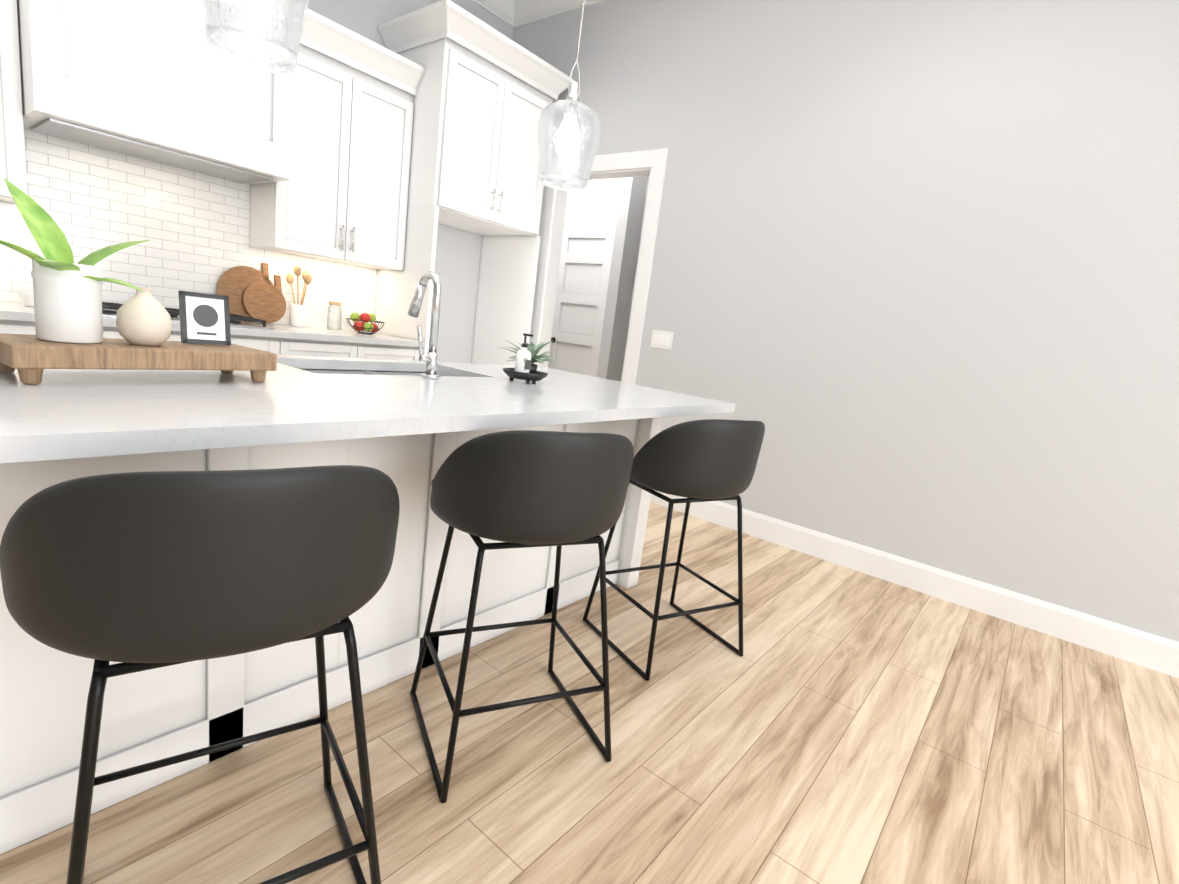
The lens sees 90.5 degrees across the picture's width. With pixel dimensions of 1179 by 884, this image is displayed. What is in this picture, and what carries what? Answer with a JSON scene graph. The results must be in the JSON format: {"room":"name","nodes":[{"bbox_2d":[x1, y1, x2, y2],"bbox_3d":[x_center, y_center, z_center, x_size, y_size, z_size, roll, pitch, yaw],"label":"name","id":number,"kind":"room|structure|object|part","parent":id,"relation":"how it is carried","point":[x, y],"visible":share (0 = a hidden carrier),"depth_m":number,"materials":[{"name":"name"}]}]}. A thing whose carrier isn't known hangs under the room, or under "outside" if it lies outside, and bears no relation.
{"room":"kitchen","nodes":[
{"label":"kitchen","id":0,"kind":"room"},
{"bbox_2d":[31,258,103,343],"bbox_3d":[-1.017,-0.273,1.142,0.104,0.150,0.104,16,14,37],"label":"pot","id":1,"kind":"object","parent":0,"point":[67,300],"depth_m":1.11,"materials":[{"name":"white ceramic"}]},
{"bbox_2d":[7,0,513,362],"bbox_3d":[-2.278,-1.573,3.258,0.120,3.550,4.780,16,14,37],"label":"wall","id":2,"kind":"structure","parent":0,"point":[457,260],"depth_m":4.69,"materials":[{"name":"grey paint"}]},
{"bbox_2d":[0,0,35,207],"bbox_3d":[-2.768,-1.605,2.222,0.347,1.120,0.836,16,14,37],"label":"upper cabinet","id":3,"kind":"object","parent":2,"relation":"attached to","point":[15,132],"depth_m":2.46,"materials":[{"name":"white wood"}]},
{"bbox_2d":[16,0,299,187],"bbox_3d":[-2.023,-2.327,2.754,0.547,1.823,1.020,16,14,37],"label":"range hood","id":4,"kind":"object","parent":2,"relation":"attached to","point":[181,146],"depth_m":2.66,"materials":[{"name":"white wood"}]},
{"bbox_2d":[244,40,403,271],"bbox_3d":[-1.604,-1.721,3.678,0.347,1.110,0.853,16,14,37],"label":"upper cabinet","id":5,"kind":"object","parent":2,"relation":"attached to","point":[340,208],"depth_m":3.53,"materials":[{"name":"white wood"}]},
{"bbox_2d":[472,0,513,19],"bbox_3d":[-1.200,-3.292,3.812,0.135,0.140,1.790,16,14,37],"label":"crown molding","id":6,"kind":"structure","parent":2,"relation":"attached to","point":[502,9],"depth_m":4.48,"materials":[{"name":"white wood"}]},
{"bbox_2d":[0,502,1178,883],"bbox_3d":[-0.202,1.045,0.683,9.900,0.050,9.400,16,14,37],"label":"floor","id":7,"kind":"structure","parent":0,"point":[836,724],"depth_m":1.66,"materials":[{"name":"brown wood"}]},
{"bbox_2d":[0,320,35,334],"bbox_3d":[-2.838,-0.116,2.445,0.618,0.882,0.892,16,14,37],"label":"base cabinet","id":8,"kind":"object","parent":7,"relation":"on","point":[6,326],"depth_m":2.41,"materials":[{"name":"white wood"}]},
{"bbox_2d":[103,328,283,354],"bbox_3d":[-2.279,-0.179,3.142,0.618,0.882,0.900,16,14,37],"label":"base cabinet","id":9,"kind":"object","parent":7,"relation":"on","point":[262,343],"depth_m":3.11,"materials":[{"name":"white wood"}]},
{"bbox_2d":[0,300,411,347],"bbox_3d":[-2.200,-0.627,3.058,0.645,0.038,2.713,16,14,37],"label":"countertop","id":10,"kind":"structure","parent":9,"relation":"on","point":[12,309],"depth_m":3.21,"materials":[{"name":"white stone"}]},
{"bbox_2d":[18,291,33,306],"bbox_3d":[-2.562,-0.678,2.699,0.100,0.104,0.111,16,14,37],"label":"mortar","id":11,"kind":"object","parent":10,"relation":"on","point":[27,298],"visible":0.48,"depth_m":2.66,"materials":[{"name":"white ceramic"}]},
{"bbox_2d":[217,263,285,322],"bbox_3d":[-2.052,-0.915,3.563,0.114,0.363,0.375,16,14,37],"label":"cutting boards","id":12,"kind":"object","parent":10,"relation":"on","point":[251,292],"visible":0.88,"depth_m":3.56,"materials":[{"name":"brown wood"}]},
{"bbox_2d":[286,265,311,327],"bbox_3d":[-1.855,-0.934,3.747,0.136,0.384,0.137,16,14,37],"label":"utensil crock","id":13,"kind":"object","parent":10,"relation":"on","point":[298,313],"visible":1,"depth_m":3.72,"materials":[{"name":"white ceramic"}]},
{"bbox_2d":[327,301,341,330],"bbox_3d":[-1.699,-0.841,3.900,0.090,0.185,0.090,16,14,37],"label":"glass jar","id":14,"kind":"object","parent":10,"relation":"on","point":[334,318],"visible":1,"depth_m":3.87,"materials":[{"name":"clear glass"}]},
{"bbox_3d":[-1.689,-0.922,3.885,0.078,0.019,0.078,16,14,37],"label":"lid","id":15,"kind":"part","parent":14,"relation":"part of","materials":[{"name":"brown wood"}]},
{"bbox_2d":[346,312,384,333],"bbox_3d":[-1.517,-0.806,3.963,0.245,0.140,0.245,16,14,37],"label":"fruit basket","id":16,"kind":"object","parent":10,"relation":"on","point":[364,324],"visible":1,"depth_m":3.93,"materials":[{"name":"food"}]},
{"bbox_2d":[0,465,399,883],"bbox_3d":[-0.621,0.432,1.007,0.530,0.914,0.449,-1,14,-37],"label":"bar stool","id":17,"kind":"object","parent":7,"relation":"on","point":[133,572],"visible":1,"depth_m":0.77,"materials":[{"name":"black plastic"}]},
{"bbox_3d":[-0.579,0.128,0.945,0.541,0.296,0.450,-1,14,-37],"label":"seat","id":18,"kind":"part","parent":17,"relation":"part of","materials":[{"name":"black plastic"}]},
{"bbox_2d":[0,363,662,853],"bbox_3d":[-0.732,0.236,2.025,0.785,0.886,2.284,16,14,37],"label":"kitchen island","id":19,"kind":"object","parent":7,"relation":"on","point":[151,715],"depth_m":1.48,"materials":[{"name":"white wood"}]},
{"bbox_2d":[0,355,734,466],"bbox_3d":[-0.556,-0.177,1.847,1.110,0.039,2.340,16,14,37],"label":"island countertop","id":20,"kind":"structure","parent":19,"relation":"on","point":[71,415],"depth_m":1.22,"materials":[{"name":"white stone"}]},
{"bbox_2d":[0,333,276,383],"bbox_3d":[-0.965,-0.176,1.269,0.200,0.072,0.470,14,13,30],"label":"tray","id":21,"kind":"object","parent":20,"relation":"on","point":[30,358],"visible":0.98,"depth_m":1.16,"materials":[{"name":"brown wood"}]},
{"bbox_2d":[0,178,149,343],"bbox_3d":[-1.008,-0.342,1.131,0.277,0.290,0.280,16,14,37],"label":"potted plant","id":22,"kind":"object","parent":21,"relation":"on","point":[67,291],"visible":1,"depth_m":1.11,"materials":[{"name":"white ceramic"}]},
{"bbox_2d":[116,287,171,345],"bbox_3d":[-0.943,-0.266,1.239,0.096,0.118,0.096,16,14,37],"label":"bud vase","id":23,"kind":"object","parent":21,"relation":"on","point":[143,318],"visible":0.92,"depth_m":1.21,"materials":[{"name":"beige ceramic"}]},
{"bbox_2d":[178,291,230,345],"bbox_3d":[-0.908,-0.291,1.383,0.030,0.118,0.100,16,14,38],"label":"photo frame","id":24,"kind":"object","parent":21,"relation":"on","point":[204,318],"visible":0.96,"depth_m":1.38,"materials":[{"name":"black plastic"}]},
{"bbox_2d":[192,304,218,335],"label":"print","id":25,"kind":"object","parent":24,"relation":"attached to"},
{"bbox_2d":[408,271,443,378],"bbox_3d":[-0.562,-0.391,1.926,0.170,0.346,0.102,16,14,37],"label":"faucet","id":26,"kind":"object","parent":20,"relation":"on","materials":[{"name":"silver metal"}]},
{"bbox_2d":[502,333,559,383],"bbox_3d":[-0.225,-0.319,2.217,0.227,0.178,0.232,16,14,37],"label":"sink caddy","id":27,"kind":"object","parent":20,"relation":"on","point":[526,358],"visible":1,"depth_m":2.15,"materials":[{"name":"black plastic"}]},
{"bbox_2d":[514,333,533,377],"bbox_3d":[-0.241,-0.319,2.153,0.060,0.158,0.056,16,14,37],"label":"soap dispenser","id":28,"kind":"object","parent":27,"relation":"on","point":[525,353],"depth_m":2.14,"materials":[{"name":"white plastic"}]},
{"bbox_3d":[-0.243,-0.247,2.200,0.172,0.041,0.172,16,14,37],"label":"dish","id":29,"kind":"part","parent":27,"relation":"part of","materials":[{"name":"black plastic"}]},
{"bbox_2d":[284,340,411,360],"bbox_3d":[-1.710,-0.243,3.851,0.618,0.882,0.923,16,14,37],"label":"base cabinet","id":30,"kind":"object","parent":7,"relation":"on","point":[317,348],"depth_m":3.52,"materials":[{"name":"white wood"}]},
{"bbox_2d":[360,0,573,364],"bbox_3d":[-0.941,-1.290,4.363,0.735,2.922,1.156,16,14,37],"label":"tall cabinet","id":31,"kind":"object","parent":7,"relation":"on","point":[469,149],"depth_m":3.94,"materials":[{"name":"white wood"}]},
{"bbox_2d":[410,430,633,802],"bbox_3d":[-0.182,0.375,1.595,0.530,0.914,0.449,2,12,-27],"label":"bar stool","id":32,"kind":"object","parent":7,"relation":"on","point":[521,488],"visible":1,"depth_m":1.37,"materials":[{"name":"black plastic"}]},
{"bbox_3d":[-0.141,0.071,1.532,0.541,0.296,0.450,2,12,-27],"label":"seat","id":33,"kind":"part","parent":32,"relation":"part of","materials":[{"name":"black plastic"}]},
{"bbox_2d":[583,419,764,680],"bbox_3d":[0.339,0.324,2.204,0.530,0.914,0.449,1,13,-32],"label":"bar stool","id":34,"kind":"object","parent":7,"relation":"on","point":[705,460],"visible":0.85,"depth_m":1.98,"materials":[{"name":"black plastic"}]},
{"bbox_3d":[0.380,0.020,2.141,0.541,0.296,0.450,1,13,-32],"label":"seat","id":35,"kind":"part","parent":34,"relation":"part of","materials":[{"name":"black plastic"}]},
{"bbox_2d":[565,176,649,381],"bbox_3d":[0.621,-1.622,5.451,4.300,3.550,0.120,16,14,37],"label":"wall","id":36,"kind":"structure","parent":0,"point":[599,197],"depth_m":5.72,"materials":[{"name":"grey paint"}]},
{"bbox_2d":[551,216,616,342],"bbox_3d":[-0.158,-1.144,5.956,0.900,2.230,0.128,16,14,37],"label":"hall door","id":37,"kind":"structure","parent":36,"relation":"in","point":[591,221],"depth_m":5.79,"materials":[{"name":"white wood"}]},
{"bbox_2d":[548,226,615,376],"bbox_3d":[-0.137,-1.102,5.999,0.700,2.122,0.040,16,14,37],"label":"hall door","id":38,"kind":"structure","parent":37,"relation":"attached to","point":[583,282],"depth_m":5.91,"materials":[{"name":"paint"}]},
{"bbox_2d":[596,176,647,380],"bbox_3d":[0.319,-1.664,5.465,0.120,3.550,0.230,16,14,37],"label":"wall","id":39,"kind":"structure","parent":0,"point":[624,258],"depth_m":5.43,"materials":[{"name":"grey paint"}]},
{"bbox_2d":[509,0,1178,641],"bbox_3d":[2.537,-0.792,2.458,8.600,3.550,0.120,16,14,37],"label":"wall","id":40,"kind":"structure","parent":0,"point":[913,290],"depth_m":3.01,"materials":[{"name":"grey paint"}]},
{"bbox_2d":[502,0,605,27],"bbox_3d":[2.627,-2.457,2.073,8.480,0.140,0.135,16,14,37],"label":"crown molding","id":41,"kind":"structure","parent":40,"relation":"attached to","point":[514,13],"depth_m":4.43,"materials":[{"name":"white wood"}]},
{"bbox_2d":[529,148,668,383],"bbox_3d":[-0.013,-0.914,4.484,1.099,2.376,0.140,16,14,37],"label":"door frame","id":42,"kind":"structure","parent":40,"relation":"attached to","point":[652,164],"depth_m":4.19,"materials":[{"name":"white wood"}]},
{"bbox_2d":[650,330,673,349],"bbox_3d":[0.496,-0.703,4.020,0.170,0.120,0.010,16,14,37],"label":"light switch","id":43,"kind":"object","parent":40,"relation":"attached to","point":[662,339],"visible":1,"depth_m":4.01,"materials":[{"name":"white plastic"}]},
{"bbox_2d":[650,491,1178,677],"bbox_3d":[2.867,1.033,2.270,6.836,0.150,0.016,16,14,37],"label":"baseboard","id":44,"kind":"structure","parent":40,"relation":"attached to","point":[1139,647],"depth_m":3.00,"materials":[{"name":"white wood"}]},
{"bbox_3d":[0.253,-2.461,0.002,9.900,0.050,9.400,16,14,37],"label":"ceiling","id":45,"kind":"structure","parent":0,"visible":0},
{"bbox_2d":[201,0,308,73],"bbox_3d":[-0.652,-1.803,1.161,0.233,1.893,0.233,16,14,37],"label":"pendant light","id":46,"kind":"object","parent":45,"relation":"hanging from","point":[262,35],"visible":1,"depth_m":1.28,"materials":[{"name":"clear glass"}]},
{"bbox_2d":[538,0,600,190],"bbox_3d":[0.022,-1.879,2.001,0.233,1.893,0.233,16,14,37],"label":"pendant light","id":47,"kind":"object","parent":45,"relation":"hanging from","point":[569,131],"visible":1,"depth_m":2.08,"materials":[{"name":"clear glass"}]},
{"bbox_3d":[-0.079,-1.099,2.152,0.233,0.292,0.233,16,14,37],"label":"glass","id":48,"kind":"part","parent":47,"relation":"part of","materials":[{"name":"clear glass"}]}
]}

